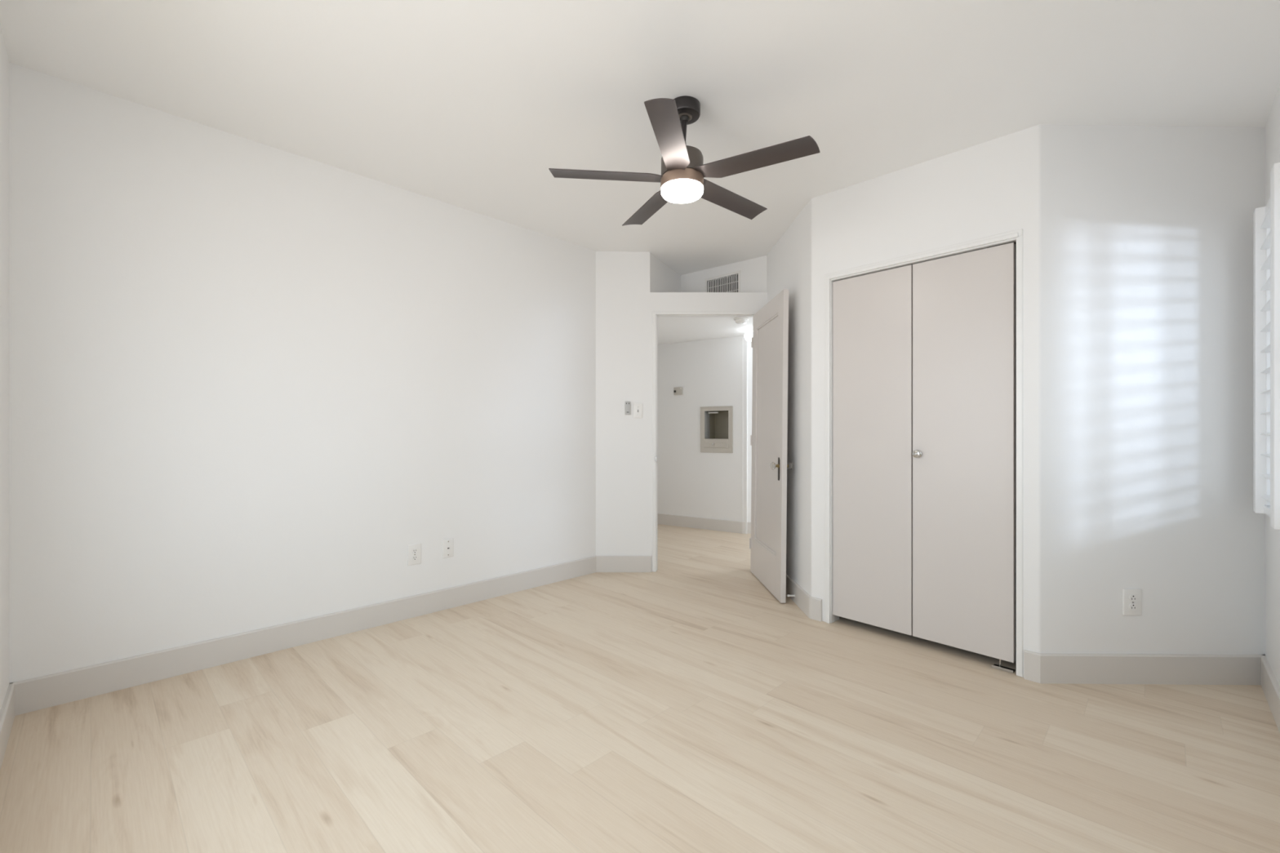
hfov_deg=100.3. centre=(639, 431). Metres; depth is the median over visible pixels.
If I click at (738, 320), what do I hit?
smoke detector
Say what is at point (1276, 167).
window shutter
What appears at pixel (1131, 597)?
receptacle
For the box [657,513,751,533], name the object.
baseboard
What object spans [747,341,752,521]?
wall
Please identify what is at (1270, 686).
baseboard
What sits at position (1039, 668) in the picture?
baseboard
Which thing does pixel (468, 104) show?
ceiling
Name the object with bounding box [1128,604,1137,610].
receptacle
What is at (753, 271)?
wall
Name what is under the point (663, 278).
wall
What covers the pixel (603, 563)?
baseboard
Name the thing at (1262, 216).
window shutter
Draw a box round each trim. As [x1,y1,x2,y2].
[652,311,756,572]
[824,228,1022,676]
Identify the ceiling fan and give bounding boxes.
[548,95,820,226]
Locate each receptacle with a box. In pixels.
[412,548,417,553]
[412,555,417,560]
[1128,595,1137,601]
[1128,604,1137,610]
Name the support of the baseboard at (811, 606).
attached to the wall at (788, 261)
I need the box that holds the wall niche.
[700,405,733,453]
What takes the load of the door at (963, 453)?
in the wall at (998, 185)
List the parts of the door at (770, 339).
panel, knob, latch plate, knob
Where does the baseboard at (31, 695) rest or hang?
attached to the wall at (247, 376)
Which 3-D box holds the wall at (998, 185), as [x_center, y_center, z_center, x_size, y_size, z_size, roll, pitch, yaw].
[1.431,-0.140,2.793,0.141,2.529,1.137,0,0,-40]
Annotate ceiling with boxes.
[0,0,1279,275]
[657,317,752,344]
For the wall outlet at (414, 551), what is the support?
attached to the wall at (247, 376)
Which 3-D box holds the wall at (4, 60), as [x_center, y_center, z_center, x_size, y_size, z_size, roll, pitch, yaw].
[-1.215,-0.168,0.788,3.815,2.586,0.120,0,0,44]
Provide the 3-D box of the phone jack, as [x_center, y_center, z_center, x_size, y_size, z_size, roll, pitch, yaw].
[-1.202,0.728,3.346,0.009,0.116,0.070,0,0,45]
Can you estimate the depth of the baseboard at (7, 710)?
1.90 m
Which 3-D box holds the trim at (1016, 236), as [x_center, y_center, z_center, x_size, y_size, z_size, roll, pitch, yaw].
[1.432,0.096,2.784,0.116,2.017,0.953,0,0,-43]
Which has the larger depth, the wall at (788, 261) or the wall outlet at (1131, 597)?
the wall at (788, 261)
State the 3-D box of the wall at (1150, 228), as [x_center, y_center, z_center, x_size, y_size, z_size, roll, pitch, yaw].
[2.025,-0.148,3.371,2.079,2.546,2.029,0,0,1]
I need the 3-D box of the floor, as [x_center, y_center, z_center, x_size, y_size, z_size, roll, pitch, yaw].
[0.471,1.105,3.062,12.845,0.001,12.855,0,0,0]
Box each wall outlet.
[407,543,421,565]
[1123,589,1141,615]
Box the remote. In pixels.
[624,401,631,414]
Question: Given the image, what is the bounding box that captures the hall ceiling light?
[744,328,752,342]
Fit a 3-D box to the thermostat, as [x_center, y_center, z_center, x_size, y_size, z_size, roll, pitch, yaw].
[0.453,-0.475,6.241,0.136,0.100,0.031,0,0,34]
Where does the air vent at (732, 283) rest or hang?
in the wall at (753, 271)
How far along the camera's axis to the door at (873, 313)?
2.92 m
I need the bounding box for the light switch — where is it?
[633,403,642,417]
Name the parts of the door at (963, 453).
knob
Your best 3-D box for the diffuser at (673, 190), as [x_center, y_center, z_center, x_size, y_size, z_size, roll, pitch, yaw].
[0.179,-1.017,2.270,0.180,0.034,0.180,0,0,0]
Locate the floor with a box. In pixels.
[0,524,1279,852]
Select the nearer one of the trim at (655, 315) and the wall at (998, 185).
the wall at (998, 185)
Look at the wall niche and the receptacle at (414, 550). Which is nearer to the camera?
the receptacle at (414, 550)
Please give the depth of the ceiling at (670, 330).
5.41 m
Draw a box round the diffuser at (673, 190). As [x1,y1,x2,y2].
[661,178,703,203]
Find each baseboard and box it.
[0,683,14,769]
[8,555,595,715]
[595,555,651,572]
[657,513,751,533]
[786,573,822,622]
[1023,649,1262,684]
[1260,654,1279,733]
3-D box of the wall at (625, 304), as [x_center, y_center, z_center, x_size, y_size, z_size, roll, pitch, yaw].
[0.328,-0.163,4.277,1.556,2.575,0.120,0,0,0]
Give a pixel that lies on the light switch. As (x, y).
(637, 407)
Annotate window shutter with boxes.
[1253,169,1271,526]
[1271,162,1279,529]
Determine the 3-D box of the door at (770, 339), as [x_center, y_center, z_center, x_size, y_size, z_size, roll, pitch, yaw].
[0.911,0.091,3.814,0.144,2.012,0.791,1,0,-2]
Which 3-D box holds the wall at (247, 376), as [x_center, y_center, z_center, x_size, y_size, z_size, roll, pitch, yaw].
[-1.465,-0.168,3.168,0.120,2.586,3.179,0,0,45]
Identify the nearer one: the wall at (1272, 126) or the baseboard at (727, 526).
the wall at (1272, 126)
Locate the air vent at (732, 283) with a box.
[705,270,740,292]
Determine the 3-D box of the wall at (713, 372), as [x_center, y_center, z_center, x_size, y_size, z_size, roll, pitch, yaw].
[0.086,-0.010,6.575,2.656,2.270,0.120,0,0,34]
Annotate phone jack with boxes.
[442,537,453,558]
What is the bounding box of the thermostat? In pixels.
[673,386,684,395]
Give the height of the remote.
0.106 m
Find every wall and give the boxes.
[0,23,9,711]
[9,62,595,683]
[595,251,767,572]
[649,253,680,292]
[657,335,747,533]
[680,255,766,292]
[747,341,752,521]
[766,200,810,595]
[810,124,1047,677]
[1015,124,1265,654]
[1265,84,1279,685]
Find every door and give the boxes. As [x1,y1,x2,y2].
[749,288,793,603]
[832,265,912,635]
[911,241,1016,673]
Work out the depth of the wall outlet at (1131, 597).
2.35 m
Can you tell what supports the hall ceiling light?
attached to the ceiling at (670, 330)
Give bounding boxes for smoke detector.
[733,317,748,324]
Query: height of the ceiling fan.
0.391 m
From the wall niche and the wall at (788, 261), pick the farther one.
the wall niche

